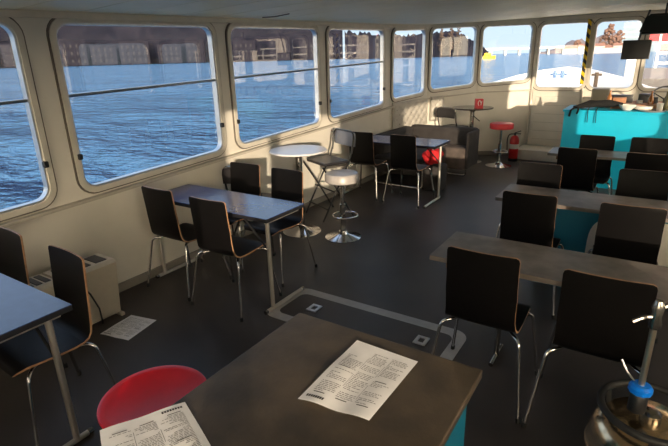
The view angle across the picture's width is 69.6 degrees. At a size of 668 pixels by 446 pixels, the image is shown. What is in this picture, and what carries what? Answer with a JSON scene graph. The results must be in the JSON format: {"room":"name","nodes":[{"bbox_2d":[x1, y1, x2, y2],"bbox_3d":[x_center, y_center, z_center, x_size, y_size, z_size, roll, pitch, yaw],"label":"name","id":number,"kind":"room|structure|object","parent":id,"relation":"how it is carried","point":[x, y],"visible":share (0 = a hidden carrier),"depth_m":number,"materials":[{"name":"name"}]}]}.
{"room":"ship interior","nodes":[
{"label":"ship interior","id":0,"kind":"room"},
{"bbox_2d":[0,17,389,283],"bbox_3d":[-1.064,-0.918,4.792,0.050,2.273,7.050,11,22,31],"label":"wall","id":1,"kind":"structure","parent":0,"point":[116,226],"depth_m":4.00,"materials":[{"name":"beige paint"}]},
{"bbox_2d":[0,17,57,221],"bbox_3d":[-2.416,-0.496,2.690,0.082,1.327,1.524,11,22,31],"label":"window","id":2,"kind":"structure","parent":1,"relation":"in","point":[15,32],"depth_m":3.23,"materials":[{"name":"paint"}]},
{"bbox_2d":[46,18,226,193],"bbox_3d":[-1.505,-1.026,4.005,0.082,1.294,1.554,11,22,31],"label":"window","id":3,"kind":"structure","parent":1,"relation":"in","point":[54,24],"depth_m":3.82,"materials":[{"name":"paint"}]},
{"bbox_2d":[0,89,532,227],"bbox_3d":[-0.100,-1.092,5.769,1.226,0.422,9.686,15,25,40],"label":"trim","id":4,"kind":"structure","parent":1,"relation":"attached to","point":[135,185],"depth_m":4.26,"materials":[{"name":"paint"}]},
{"bbox_2d":[225,23,322,148],"bbox_3d":[-0.596,-1.555,5.317,0.082,1.261,1.574,11,22,31],"label":"window","id":5,"kind":"structure","parent":1,"relation":"in","point":[314,29],"depth_m":5.22,"materials":[{"name":"paint"}]},
{"bbox_2d":[118,150,508,292],"bbox_3d":[-0.088,-0.222,6.080,1.202,0.070,9.686,15,25,40],"label":"baseboard","id":6,"kind":"structure","parent":1,"relation":"attached to","point":[138,279],"depth_m":4.58,"materials":[{"name":"metal"}]},
{"bbox_2d":[0,9,667,27],"bbox_3d":[0.377,-2.340,5.521,10.271,0.305,2.850,-14,23,-33],"label":"trim","id":7,"kind":"structure","parent":1,"relation":"attached to","point":[17,13],"depth_m":4.67,"materials":[{"name":"paint"}]},
{"bbox_2d":[325,26,385,122],"bbox_3d":[0.331,-2.094,6.656,0.082,1.228,1.604,11,22,31],"label":"window","id":8,"kind":"structure","parent":1,"relation":"in","point":[381,30],"depth_m":6.68,"materials":[{"name":"paint"}]},
{"bbox_2d":[0,154,667,445],"bbox_3d":[1.615,0.415,4.281,5.400,0.050,10.720,11,22,31],"label":"floor","id":9,"kind":"structure","parent":0,"point":[390,268],"depth_m":3.53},
{"bbox_2d":[0,227,67,368],"bbox_3d":[-2.038,0.517,2.829,0.538,0.888,0.487,11,22,31],"label":"chair","id":10,"kind":"object","parent":9,"relation":"on","point":[13,264],"visible":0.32,"depth_m":2.88,"materials":[{"name":"black laminate"}]},
{"bbox_2d":[29,274,54,296],"bbox_3d":[-1.956,0.602,3.216,0.242,0.468,0.184,11,22,31],"label":"heater","id":11,"kind":"object","parent":9,"relation":"on","point":[43,283],"visible":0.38,"depth_m":3.13,"materials":[{"name":"metal"}]},
{"bbox_2d":[29,278,42,285],"bbox_3d":[-1.963,0.385,3.141,0.150,0.008,0.038,11,22,31],"label":"grille","id":12,"kind":"object","parent":11,"relation":"attached to","point":[33,281],"depth_m":3.13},
{"bbox_2d":[33,275,50,282],"bbox_3d":[-1.934,0.369,3.184,0.150,0.008,0.038,11,22,31],"label":"grille","id":13,"kind":"object","parent":11,"relation":"attached to","point":[40,278],"depth_m":3.18,"materials":[{"name":"metal"}]},
{"bbox_2d":[0,273,93,445],"bbox_3d":[-1.899,0.693,2.529,1.320,0.739,0.465,11,22,31],"label":"table","id":14,"kind":"object","parent":9,"relation":"on","point":[24,308],"visible":1,"depth_m":2.26,"materials":[{"name":"laminate"}]},
{"bbox_2d":[0,245,116,445],"bbox_3d":[-1.501,0.621,2.486,0.538,0.888,0.487,12,23,34],"label":"chair","id":15,"kind":"object","parent":9,"relation":"on","point":[25,351],"visible":0.83,"depth_m":2.49,"materials":[{"name":"black laminate"}]},
{"bbox_2d":[42,253,124,324],"bbox_3d":[-1.781,0.515,3.456,0.261,0.468,0.410,11,22,31],"label":"heater","id":16,"kind":"object","parent":9,"relation":"on","point":[101,270],"visible":0.48,"depth_m":3.47,"materials":[{"name":"metal"}]},
{"bbox_2d":[84,255,105,262],"bbox_3d":[-1.730,0.262,3.481,0.150,0.008,0.085,11,22,31],"label":"grille","id":17,"kind":"object","parent":16,"relation":"attached to","point":[93,258],"depth_m":3.47,"materials":[{"name":"metal"}]},
{"bbox_2d":[101,315,155,339],"bbox_3d":[-1.477,0.747,3.465,0.255,0.006,0.286,6,20,21],"label":"sheet","id":18,"kind":"object","parent":9,"relation":"on","point":[132,325],"visible":1,"depth_m":3.46,"materials":[{"name":"paper"}]},
{"bbox_2d":[108,318,148,335],"bbox_3d":[-1.472,0.744,3.472,0.214,0.004,0.212,6,20,21],"label":"print","id":19,"kind":"object","parent":18,"relation":"on","point":[128,326],"depth_m":3.46},
{"bbox_2d":[97,365,205,428],"bbox_3d":[-0.671,0.942,1.914,0.400,0.610,0.400,11,22,31],"label":"round stool","id":20,"kind":"object","parent":9,"relation":"on","point":[147,391],"visible":0.55,"depth_m":1.84,"materials":[{"name":"red plastic"}]},
{"bbox_2d":[141,186,231,300],"bbox_3d":[-1.250,0.095,3.996,0.538,0.888,0.487,11,22,31],"label":"chair","id":21,"kind":"object","parent":9,"relation":"on","point":[159,203],"visible":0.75,"depth_m":3.79,"materials":[{"name":"black laminate"}]},
{"bbox_2d":[155,184,304,314],"bbox_3d":[-0.908,0.166,3.983,1.310,0.739,0.502,11,22,31],"label":"table","id":22,"kind":"object","parent":9,"relation":"on","point":[266,210],"visible":0.74,"depth_m":3.74,"materials":[{"name":"laminate"}]},
{"bbox_2d":[189,196,281,321],"bbox_3d":[-0.779,0.194,3.671,0.538,0.888,0.487,10,22,30],"label":"chair","id":23,"kind":"object","parent":9,"relation":"on","point":[210,217],"visible":0.96,"depth_m":3.47,"materials":[{"name":"black laminate"}]},
{"bbox_2d":[200,162,275,272],"bbox_3d":[-0.928,-0.082,4.484,0.538,0.888,0.487,10,22,29],"label":"chair","id":24,"kind":"object","parent":9,"relation":"on","point":[245,177],"visible":0.33,"depth_m":4.53,"materials":[{"name":"black laminate"}]},
{"bbox_2d":[222,166,282,235],"bbox_3d":[-0.824,-0.205,4.914,0.421,0.848,0.484,6,20,20],"label":"folding chair","id":25,"kind":"object","parent":9,"relation":"on","point":[226,177],"visible":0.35,"depth_m":4.67,"materials":[{"name":"black plastic"}]},
{"bbox_2d":[239,168,316,286],"bbox_3d":[-0.516,0.007,4.195,0.538,0.888,0.487,11,23,33],"label":"chair","id":26,"kind":"object","parent":9,"relation":"on","point":[286,184],"visible":0.75,"depth_m":4.21,"materials":[{"name":"black laminate"}]},
{"bbox_2d":[269,145,326,237],"bbox_3d":[-0.363,-0.336,5.149,0.600,0.905,0.600,11,22,31],"label":"pedestal table","id":27,"kind":"object","parent":9,"relation":"on","point":[297,151],"visible":0.87,"depth_m":5.08,"materials":[{"name":"silver metal"}]},
{"bbox_2d":[171,313,481,445],"bbox_3d":[-0.141,0.986,1.542,0.810,0.740,1.250,11,22,31],"label":"table","id":28,"kind":"object","parent":9,"relation":"on","point":[253,400],"visible":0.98,"depth_m":1.58,"materials":[{"name":"laminate"}]},
{"bbox_2d":[100,402,210,445],"bbox_3d":[-0.526,0.649,1.400,0.286,0.006,0.314,-13,22,-30],"label":"menu sheet","id":29,"kind":"object","parent":28,"relation":"on","point":[174,425],"visible":1,"depth_m":1.46,"materials":[{"name":"paper"}]},
{"bbox_2d":[110,412,201,445],"bbox_3d":[-0.518,0.651,1.391,0.240,0.004,0.231,-12,22,-29],"label":"print","id":30,"kind":"object","parent":29,"relation":"on","point":[155,428],"depth_m":1.45},
{"bbox_2d":[298,340,417,419],"bbox_3d":[0.093,0.537,1.671,0.260,0.010,0.395,11,22,31],"label":"menu sheet","id":31,"kind":"object","parent":28,"relation":"on","point":[358,383],"visible":1,"depth_m":1.66,"materials":[{"name":"paper"}]},
{"bbox_2d":[314,354,407,403],"bbox_3d":[0.100,0.534,1.678,0.219,0.009,0.286,11,22,31],"label":"print","id":32,"kind":"object","parent":31,"relation":"on","point":[353,378],"depth_m":1.66},
{"bbox_2d":[303,128,355,221],"bbox_3d":[-0.051,-0.580,5.696,0.485,1.006,0.471,-13,22,-30],"label":"folding chair","id":33,"kind":"object","parent":9,"relation":"on","point":[344,137],"visible":0.98,"depth_m":5.62,"materials":[{"name":"black plastic"}]},
{"bbox_2d":[325,169,360,243],"bbox_3d":[0.089,-0.184,4.983,0.380,0.703,0.380,11,22,31],"label":"bar stool","id":34,"kind":"object","parent":9,"relation":"on","point":[339,177],"visible":1,"depth_m":4.95,"materials":[{"name":"leather"}]},
{"bbox_2d":[268,289,465,359],"bbox_3d":[0.192,0.712,3.434,1.420,0.010,0.510,11,22,31],"label":"floor hatch","id":35,"kind":"object","parent":9,"relation":"on","point":[415,333],"visible":0.69,"depth_m":3.46,"materials":[{"name":"metal"}]},
{"bbox_2d":[344,131,392,200],"bbox_3d":[0.464,-0.817,6.515,0.538,0.888,0.487,11,22,31],"label":"chair","id":36,"kind":"object","parent":9,"relation":"on","point":[363,151],"visible":0.93,"depth_m":6.30,"materials":[{"name":"black laminate"}]},
{"bbox_2d":[338,135,449,208],"bbox_3d":[0.785,-0.732,6.464,1.300,0.739,0.752,11,22,31],"label":"table","id":37,"kind":"object","parent":9,"relation":"on","point":[433,144],"visible":0.67,"depth_m":6.24,"materials":[{"name":"laminate"}]},
{"bbox_2d":[382,134,434,208],"bbox_3d":[0.971,-0.707,6.157,0.538,0.888,0.487,12,23,35],"label":"chair","id":38,"kind":"object","parent":9,"relation":"on","point":[403,154],"visible":0.99,"depth_m":5.95,"materials":[{"name":"black laminate"}]},
{"bbox_2d":[373,124,479,188],"bbox_3d":[1.418,-1.065,7.427,1.180,0.708,1.554,11,22,31],"label":"sofa","id":39,"kind":"object","parent":9,"relation":"on","point":[461,153],"visible":0.62,"depth_m":7.47,"materials":[{"name":"grey fabric"}]},
{"bbox_2d":[419,163,446,190],"bbox_3d":[1.396,-0.662,6.799,0.340,0.360,0.260,11,22,31],"label":"pouf","id":40,"kind":"object","parent":9,"relation":"on","point":[427,184],"visible":0.57,"depth_m":6.69,"materials":[{"name":"grey fabric"}]},
{"bbox_2d":[422,149,443,164],"bbox_3d":[1.377,-0.934,6.696,0.307,0.260,0.225,11,22,31],"label":"cushion","id":41,"kind":"object","parent":40,"relation":"on","point":[427,156],"visible":0.73,"depth_m":6.62,"materials":[{"name":"fabric"}]},
{"bbox_2d":[437,107,468,126],"bbox_3d":[2.061,-1.530,8.342,0.485,0.977,0.421,-16,24,-36],"label":"folding chair","id":42,"kind":"object","parent":9,"relation":"on","point":[445,112],"visible":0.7,"depth_m":8.10,"materials":[{"name":"black plastic"}]},
{"bbox_2d":[452,105,493,163],"bbox_3d":[2.381,-1.533,8.364,0.690,0.940,0.690,11,22,31],"label":"pedestal table","id":43,"kind":"object","parent":9,"relation":"on","point":[470,108],"visible":0.59,"depth_m":8.21,"materials":[{"name":"silver metal"}]},
{"bbox_2d":[431,246,537,423],"bbox_3d":[0.845,0.503,2.646,0.538,0.888,0.487,11,22,31],"label":"chair","id":44,"kind":"object","parent":9,"relation":"on","point":[482,288],"visible":0.97,"depth_m":2.42,"materials":[{"name":"black laminate"}]},
{"bbox_2d":[485,122,513,167],"bbox_3d":[2.773,-1.312,8.024,0.420,0.723,0.420,11,22,31],"label":"bar stool","id":45,"kind":"object","parent":9,"relation":"on","point":[501,126],"visible":1,"depth_m":7.98,"materials":[{"name":"red plastic"}]},
{"bbox_2d":[506,131,520,161],"bbox_3d":[3.127,-1.355,8.408,0.203,0.538,0.160,-2,19,-1],"label":"fire extinguisher","id":46,"kind":"object","parent":9,"relation":"on","point":[514,140],"visible":1,"depth_m":8.37,"materials":[{"name":"red metal"}]},
{"bbox_2d":[495,162,562,237],"bbox_3d":[1.700,-0.042,4.165,0.538,0.888,0.487,11,22,31],"label":"chair","id":47,"kind":"object","parent":9,"relation":"on","point":[529,173],"visible":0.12,"depth_m":4.21,"materials":[{"name":"black laminate"}]},
{"bbox_2d":[500,190,563,318],"bbox_3d":[1.464,0.158,3.602,0.538,0.888,0.487,11,22,31],"label":"chair","id":48,"kind":"object","parent":9,"relation":"on","point":[525,217],"visible":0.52,"depth_m":3.36,"materials":[{"name":"black laminate"}]},
{"bbox_2d":[429,231,667,366],"bbox_3d":[1.346,0.591,2.568,1.620,0.739,0.450,11,22,31],"label":"table","id":49,"kind":"object","parent":9,"relation":"on","point":[542,264],"visible":0.58,"depth_m":2.56,"materials":[{"name":"wood"}]},
{"bbox_2d":[557,147,598,192],"bbox_3d":[2.555,-0.386,5.099,0.538,0.888,0.487,11,22,31],"label":"chair","id":50,"kind":"object","parent":9,"relation":"on","point":[578,164],"visible":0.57,"depth_m":4.86,"materials":[{"name":"black laminate"}]},
{"bbox_2d":[495,184,667,286],"bbox_3d":[2.074,0.205,3.631,1.620,0.737,0.470,11,22,31],"label":"table","id":51,"kind":"object","parent":9,"relation":"on","point":[577,212],"visible":0.23,"depth_m":3.68,"materials":[{"name":"wood"}]},
{"bbox_2d":[521,269,657,427],"bbox_3d":[1.293,0.591,2.358,0.538,0.888,0.487,10,22,30],"label":"chair","id":52,"kind":"object","parent":9,"relation":"on","point":[595,314],"visible":0.88,"depth_m":2.12,"materials":[{"name":"black laminate"}]},
{"bbox_2d":[564,135,615,194],"bbox_3d":[2.918,-0.523,5.472,0.538,0.888,0.487,11,22,31],"label":"chair","id":53,"kind":"object","parent":9,"relation":"on","point":[603,167],"visible":0.38,"depth_m":5.50,"materials":[{"name":"black laminate"}]},
{"bbox_2d":[547,147,664,190],"bbox_3d":[3.149,-0.356,5.184,1.600,0.739,0.470,11,22,31],"label":"table","id":54,"kind":"object","parent":9,"relation":"on","point":[602,154],"visible":0.24,"depth_m":5.18,"materials":[{"name":"wood"}]},
{"bbox_2d":[560,105,667,189],"bbox_3d":[4.472,-0.966,6.391,2.640,1.046,0.720,11,22,31],"label":"counter","id":55,"kind":"object","parent":9,"relation":"on","point":[624,125],"depth_m":6.39,"materials":[{"name":"teal paint"}]},
{"bbox_2d":[568,99,622,122],"bbox_3d":[3.556,-1.528,6.538,0.619,0.284,0.361,11,22,31],"label":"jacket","id":56,"kind":"object","parent":55,"relation":"on","point":[607,103],"visible":0.94,"depth_m":6.50,"materials":[{"name":"fabric"}]},
{"bbox_2d":[563,105,667,114],"bbox_3d":[4.460,-1.447,6.225,2.640,0.028,0.720,11,22,31],"label":"countertop","id":57,"kind":"structure","parent":55,"relation":"on","point":[593,110],"depth_m":6.38,"materials":[{"name":"teal paint"}]},
{"bbox_2d":[619,104,635,109],"bbox_3d":[3.871,-1.527,6.346,0.200,0.070,0.200,11,22,31],"label":"bowl","id":58,"kind":"object","parent":55,"relation":"on","point":[624,106],"visible":1,"depth_m":6.29,"materials":[{"name":"ceramic"}]},
{"bbox_2d":[610,103,656,108],"bbox_3d":[4.080,-1.573,6.478,0.600,0.060,0.220,11,22,31],"label":"tray","id":59,"kind":"object","parent":55,"relation":"on","point":[638,104],"visible":0.26,"depth_m":6.41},
{"bbox_2d":[584,379,667,445],"bbox_3d":[1.190,0.943,1.873,0.404,0.539,0.404,11,22,31],"label":"beer keg","id":60,"kind":"object","parent":9,"relation":"on","point":[611,423],"visible":0.9,"depth_m":1.80,"materials":[{"name":"metal"}]},
{"bbox_2d":[620,299,667,414],"bbox_3d":[1.242,0.642,1.746,0.382,0.799,0.134,8,21,26],"label":"pump","id":61,"kind":"object","parent":60,"relation":"attached to","point":[640,391],"visible":1,"depth_m":1.73,"materials":[{"name":"silver metal"}]},
{"bbox_2d":[585,222,667,266],"bbox_3d":[2.208,0.291,3.490,0.700,0.640,0.022,11,22,31],"label":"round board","id":62,"kind":"object","parent":9,"relation":"on","point":[662,259],"visible":0.12,"depth_m":3.39,"materials":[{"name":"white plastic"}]},
{"bbox_2d":[588,202,666,342],"bbox_3d":[1.972,0.253,3.288,0.538,0.888,0.487,10,22,29],"label":"chair","id":63,"kind":"object","parent":9,"relation":"on","point":[626,232],"visible":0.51,"depth_m":3.04,"materials":[{"name":"black laminate"}]},
{"bbox_2d":[615,169,667,200],"bbox_3d":[2.399,0.057,3.824,0.538,0.888,0.487,10,22,29],"label":"chair","id":64,"kind":"object","parent":9,"relation":"on","point":[646,184],"visible":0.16,"depth_m":3.88,"materials":[{"name":"black laminate"}]},
{"bbox_2d":[624,152,667,171],"bbox_3d":[3.043,-0.283,4.764,0.538,0.888,0.487,10,22,30],"label":"chair","id":65,"kind":"object","parent":9,"relation":"on","point":[639,161],"visible":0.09,"depth_m":4.48,"materials":[{"name":"black laminate"}]},
{"bbox_2d":[629,137,667,154],"bbox_3d":[3.363,-0.452,5.231,0.538,0.888,0.487,11,22,31],"label":"chair","id":66,"kind":"object","parent":9,"relation":"on","point":[638,144],"visible":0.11,"depth_m":5.27,"materials":[{"name":"black laminate"}]},
{"bbox_3d":[4.753,-1.302,7.342,1.750,1.030,0.720,11,22,31],"label":"shelf","id":67,"kind":"object","parent":9,"relation":"on","visible":0},
{"bbox_2d":[591,88,610,100],"bbox_3d":[4.158,-1.992,7.500,0.240,0.200,0.200,11,22,31],"label":"storage box","id":68,"kind":"object","parent":67,"relation":"on","point":[597,93],"visible":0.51,"depth_m":7.42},
{"bbox_2d":[612,94,633,102],"bbox_3d":[4.421,-1.920,7.409,0.320,0.110,0.160,11,22,31],"label":"speaker box","id":69,"kind":"object","parent":67,"relation":"on","point":[629,97],"visible":0.49,"depth_m":7.31,"materials":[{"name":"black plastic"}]},
{"bbox_2d":[638,93,654,102],"bbox_3d":[4.709,-1.883,7.250,0.200,0.130,0.160,11,22,31],"label":"radio","id":70,"kind":"object","parent":67,"relation":"on","point":[642,96],"visible":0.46,"depth_m":7.20,"materials":[{"name":"black plastic"}]},
{"bbox_2d":[0,0,667,23],"bbox_3d":[1.563,-1.746,3.547,5.640,0.383,11.100,11,22,31],"label":"ceiling","id":71,"kind":"structure","parent":0,"point":[347,11],"depth_m":4.65,"materials":[{"name":"paint"}]},
{"bbox_2d":[620,10,651,59],"bbox_3d":[4.332,-2.673,6.834,0.355,0.654,0.062,11,22,31],"label":"screen","id":72,"kind":"object","parent":71,"relation":"hanging from","point":[631,49],"visible":0.92,"depth_m":6.87,"materials":[{"name":"black plastic"}]},
{"bbox_2d":[639,3,667,34],"bbox_3d":[4.238,-2.515,5.801,0.880,0.410,0.480,11,22,31],"label":"lamp","id":73,"kind":"object","parent":71,"relation":"hanging from","point":[657,23],"visible":1,"depth_m":5.82,"materials":[{"name":"black plastic"}]},
{"bbox_2d":[639,13,667,34],"bbox_3d":[4.241,-2.430,5.830,0.880,0.230,0.480,11,22,31],"label":"hood","id":74,"kind":"object","parent":73,"relation":"attached to","point":[657,23],"depth_m":5.82,"materials":[{"name":"black plastic"}]},
{"bbox_2d":[389,27,428,129],"bbox_3d":[1.220,-2.088,7.964,0.050,2.307,1.115,15,25,40],"label":"wall","id":75,"kind":"structure","parent":0,"point":[391,29],"depth_m":7.72,"materials":[{"name":"beige paint"}]},
{"bbox_2d":[390,27,427,102],"bbox_3d":[1.206,-2.575,7.774,0.067,1.158,1.024,15,25,40],"label":"window","id":76,"kind":"structure","parent":75,"relation":"in","point":[421,92],"depth_m":7.90,"materials":[{"name":"paint"}]},
{"bbox_2d":[392,98,427,129],"bbox_3d":[1.288,-1.821,8.023,0.058,0.440,1.023,15,25,40],"label":"wall panel","id":77,"kind":"object","parent":75,"relation":"attached to","point":[410,114],"visible":0.98,"depth_m":7.96,"materials":[{"name":"fabric"}]},
{"bbox_2d":[426,25,480,126],"bbox_3d":[2.085,-2.330,8.531,1.040,2.354,0.050,-9,20,-20],"label":"wall","id":78,"kind":"structure","parent":0,"point":[462,116],"depth_m":8.62,"materials":[{"name":"beige paint"}]},
{"bbox_2d":[429,96,443,120],"bbox_3d":[1.807,-2.007,8.432,0.258,0.420,0.058,-9,20,-20],"label":"wall panel","id":79,"kind":"object","parent":78,"relation":"attached to","point":[435,101],"visible":0.84,"depth_m":8.39,"materials":[{"name":"paint"}]},
{"bbox_2d":[427,25,479,92],"bbox_3d":[2.062,-2.858,8.330,1.014,1.128,0.067,-9,20,-20],"label":"window","id":80,"kind":"structure","parent":78,"relation":"in","point":[475,27],"depth_m":8.36,"materials":[{"name":"paint"}]},
{"bbox_2d":[474,22,538,150],"bbox_3d":[3.078,-2.438,8.706,1.004,2.393,0.050,-1,19,0],"label":"wall","id":81,"kind":"structure","parent":0,"point":[513,107],"depth_m":8.82,"materials":[{"name":"beige paint"}]},
{"bbox_2d":[477,22,536,86],"bbox_3d":[3.041,-2.982,8.504,0.984,1.083,0.067,-1,19,0],"label":"window","id":82,"kind":"structure","parent":81,"relation":"in","point":[532,25],"depth_m":8.49,"materials":[{"name":"paint"}]},
{"bbox_2d":[518,144,556,161],"bbox_3d":[3.795,-1.238,8.565,0.950,0.180,0.560,11,22,31],"label":"trim","id":83,"kind":"structure","parent":81,"relation":"attached to","point":[525,152],"depth_m":8.46,"materials":[{"name":"beige paint"}]},
{"bbox_2d":[527,10,666,146],"bbox_3d":[4.501,-2.282,8.140,2.160,2.394,0.050,11,22,31],"label":"wall","id":84,"kind":"structure","parent":0,"point":[586,94],"depth_m":7.89,"materials":[{"name":"beige paint"}]},
{"bbox_2d":[525,28,583,146],"bbox_3d":[3.917,-2.277,8.472,0.854,2.200,0.051,11,22,31],"label":"door","id":85,"kind":"structure","parent":84,"relation":"in","point":[545,114],"depth_m":8.63,"materials":[{"name":"beige paint"}]},
{"bbox_2d":[533,19,593,90],"bbox_3d":[3.938,-2.882,8.291,0.894,1.163,0.067,11,22,31],"label":"window","id":86,"kind":"structure","parent":84,"relation":"in","point":[535,86],"depth_m":8.29,"materials":[{"name":"paint"}]},
{"bbox_2d":[580,19,591,83],"bbox_3d":[4.198,-2.845,8.011,0.055,1.020,0.030,11,22,31],"label":"strip","id":87,"kind":"object","parent":84,"relation":"attached to","point":[589,20],"visible":1,"depth_m":7.99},
{"bbox_2d":[585,16,644,91],"bbox_3d":[4.606,-2.756,7.880,0.764,1.159,0.067,11,22,31],"label":"window","id":88,"kind":"structure","parent":84,"relation":"in","point":[588,86],"depth_m":7.87,"materials":[{"name":"paint"}]},
{"bbox_2d":[637,35,667,91],"bbox_3d":[5.161,-2.651,7.537,0.564,1.155,0.067,11,22,31],"label":"window","id":89,"kind":"structure","parent":84,"relation":"in","point":[640,86],"depth_m":7.72,"materials":[{"name":"paint"}]},
{"label":"outside","id":90,"kind":"structure","parent":0,"visible":0},
{"bbox_2d":[0,51,667,209],"bbox_3d":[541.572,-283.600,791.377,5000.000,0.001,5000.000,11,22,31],"label":"water","id":91,"kind":"structure","parent":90,"point":[127,132],"depth_m":35.04,"materials":[{"name":"blue liquid"}]},
{"bbox_2d":[0,43,15,67],"bbox_3d":[-512.436,-269.177,772.234,35.100,36.000,9.100,-13,22,-30],"label":"building","id":92,"kind":"structure","parent":91,"relation":"on","point":[6,48],"depth_m":763.86,"materials":[{"name":"concrete"}]},
{"bbox_2d":[58,39,88,65],"bbox_3d":[-441.720,-286.796,808.782,45.900,42.000,9.100,-11,21,-25],"label":"building","id":93,"kind":"structure","parent":91,"relation":"on","point":[73,52],"depth_m":806.21,"materials":[{"name":"concrete"}]},
{"bbox_2d":[89,45,117,64],"bbox_3d":[-397.334,-290.068,830.251,40.500,32.000,9.100,-10,21,-22],"label":"building","id":94,"kind":"structure","parent":91,"relation":"on","point":[100,54],"depth_m":826.34,"materials":[{"name":"concrete"}]},
{"bbox_2d":[118,41,150,63],"bbox_3d":[-351.444,-300.286,847.195,48.600,38.000,9.100,-9,20,-20],"label":"building","id":95,"kind":"structure","parent":91,"relation":"on","point":[131,52],"depth_m":843.04,"materials":[{"name":"concrete"}]},
{"bbox_2d":[157,44,182,62],"bbox_3d":[-295.962,-305.180,866.373,40.500,32.000,9.100,-7,20,-16],"label":"building","id":96,"kind":"structure","parent":91,"relation":"on","point":[167,53],"depth_m":862.20,"materials":[{"name":"concrete"}]},
{"bbox_2d":[0,25,342,62],"bbox_3d":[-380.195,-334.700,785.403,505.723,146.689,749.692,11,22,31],"label":"bank","id":97,"kind":"object","parent":91,"relation":"on","point":[92,35],"visible":0.2,"depth_m":887.94,"materials":[{"name":"brown stone"}]},
{"bbox_2d":[185,39,205,62],"bbox_3d":[-252.662,-314.173,876.880,32.400,40.000,9.100,-6,20,-14],"label":"building","id":98,"kind":"structure","parent":91,"relation":"on","point":[195,50],"depth_m":872.57,"materials":[{"name":"concrete"}]},
{"bbox_2d":[233,40,255,60],"bbox_3d":[-166.367,-320.563,894.959,40.500,36.000,9.100,-5,19,-9],"label":"building","id":99,"kind":"structure","parent":91,"relation":"on","point":[244,50],"depth_m":890.65,"materials":[{"name":"concrete"}]},
{"bbox_2d":[269,36,289,59],"bbox_3d":[-102.084,-327.859,901.989,37.800,42.000,9.100,-3,19,-5],"label":"building","id":100,"kind":"structure","parent":91,"relation":"on","point":[279,46],"depth_m":897.64,"materials":[{"name":"concrete"}]},
{"bbox_2d":[299,41,313,59],"bbox_3d":[-49.423,-325.717,907.081,32.400,32.000,9.100,-2,19,-2],"label":"building","id":101,"kind":"structure","parent":91,"relation":"on","point":[305,47],"depth_m":902.69,"materials":[{"name":"concrete"}]},
{"bbox_2d":[345,30,487,59],"bbox_3d":[110.350,-248.341,663.071,196.041,38.388,116.935,11,22,31],"label":"bank","id":102,"kind":"object","parent":91,"relation":"on","point":[362,45],"visible":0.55,"depth_m":652.89,"materials":[{"name":"brown stone"}]},
{"bbox_2d":[437,29,445,52],"bbox_3d":[141.405,-237.285,632.357,11.401,35.915,12.480,11,22,31],"label":"autumn tree","id":103,"kind":"object","parent":91,"relation":"on","point":[442,37],"visible":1,"depth_m":630.49,"materials":[{"name":"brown plant"}]},
{"bbox_2d":[445,28,455,56],"bbox_3d":[153.170,-238.291,630.039,12.785,38.735,12.990,11,22,31],"label":"autumn tree","id":104,"kind":"object","parent":91,"relation":"on","point":[451,29],"visible":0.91,"depth_m":627.72,"materials":[{"name":"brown plant"}]},
{"bbox_2d":[454,28,462,56],"bbox_3d":[162.681,-239.248,627.378,10.210,41.796,11.181,11,22,31],"label":"autumn tree","id":105,"kind":"object","parent":91,"relation":"on","point":[458,30],"visible":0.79,"depth_m":626.50,"materials":[{"name":"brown plant"}]},
{"bbox_2d":[485,46,577,55],"bbox_3d":[287.870,-239.894,668.487,147.862,10.000,60.902,11,22,31],"label":"road bridge","id":106,"kind":"structure","parent":91,"relation":"on","point":[548,48],"depth_m":668.29,"materials":[{"name":"concrete"}]},
{"bbox_2d":[564,46,577,53],"bbox_3d":[285.859,-209.049,580.505,15.000,9.000,9.000,7,21,24],"label":"house","id":107,"kind":"structure","parent":91,"relation":"on","point":[567,49],"depth_m":577.58,"materials":[{"name":"paint"}]},
{"bbox_2d":[495,67,656,87],"bbox_3d":[2.955,-0.532,6.164,5.700,2.450,13.350,11,22,31],"label":"foredeck","id":108,"kind":"object","parent":91,"relation":"on","point":[565,76],"visible":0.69,"depth_m":10.85,"materials":[{"name":"white paint"}]},
{"bbox_2d":[594,43,605,52],"bbox_3d":[312.866,-206.319,567.410,13.000,11.000,9.000,8,21,26],"label":"house","id":109,"kind":"structure","parent":91,"relation":"on","point":[598,46],"depth_m":564.20,"materials":[{"name":"tile"}]},
{"bbox_2d":[540,32,667,53],"bbox_3d":[475.224,-279.747,727.971,307.466,37.274,57.383,11,22,31],"label":"bank","id":110,"kind":"object","parent":91,"relation":"on","point":[664,47],"visible":0.24,"depth_m":763.68,"materials":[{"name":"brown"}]},
{"bbox_2d":[602,45,615,52],"bbox_3d":[323.028,-203.868,562.577,17.000,9.000,9.000,9,21,27],"label":"house","id":111,"kind":"structure","parent":91,"relation":"on","point":[608,48],"depth_m":559.88,"materials":[{"name":"paint"}]},
{"bbox_2d":[599,23,620,44],"bbox_3d":[330.333,-221.571,576.124,22.898,33.321,23.524,11,22,31],"label":"autumn tree","id":112,"kind":"object","parent":91,"relation":"on","point":[609,30],"visible":0.87,"depth_m":572.66,"materials":[{"name":"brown plant"}]},
{"bbox_2d":[613,43,622,52],"bbox_3d":[332.870,-203.279,557.030,17.000,11.000,9.000,9,22,28],"label":"house","id":113,"kind":"structure","parent":91,"relation":"on","point":[618,49],"depth_m":555.45,"materials":[{"name":"tile"}]},
{"bbox_2d":[622,21,641,42],"bbox_3d":[399.528,-250.131,646.587,20.600,38.000,18.600,9,22,29],"label":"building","id":114,"kind":"structure","parent":91,"relation":"on","point":[630,30],"depth_m":636.99,"materials":[{"name":"glass"}]},
{"bbox_2d":[624,34,667,87],"bbox_3d":[15.664,-5.685,13.398,12.160,6.850,13.600,11,22,31],"label":"moored vessel","id":115,"kind":"object","parent":91,"relation":"on","point":[652,77],"visible":0.2,"depth_m":12.27,"materials":[{"name":"white paint"}]},
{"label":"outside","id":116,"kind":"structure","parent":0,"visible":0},
{"bbox_2d":[0,54,339,67],"bbox_3d":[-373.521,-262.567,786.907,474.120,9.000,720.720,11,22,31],"label":"wall","id":117,"kind":"structure","parent":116,"point":[331,56],"depth_m":909.99,"materials":[{"name":"stone"}]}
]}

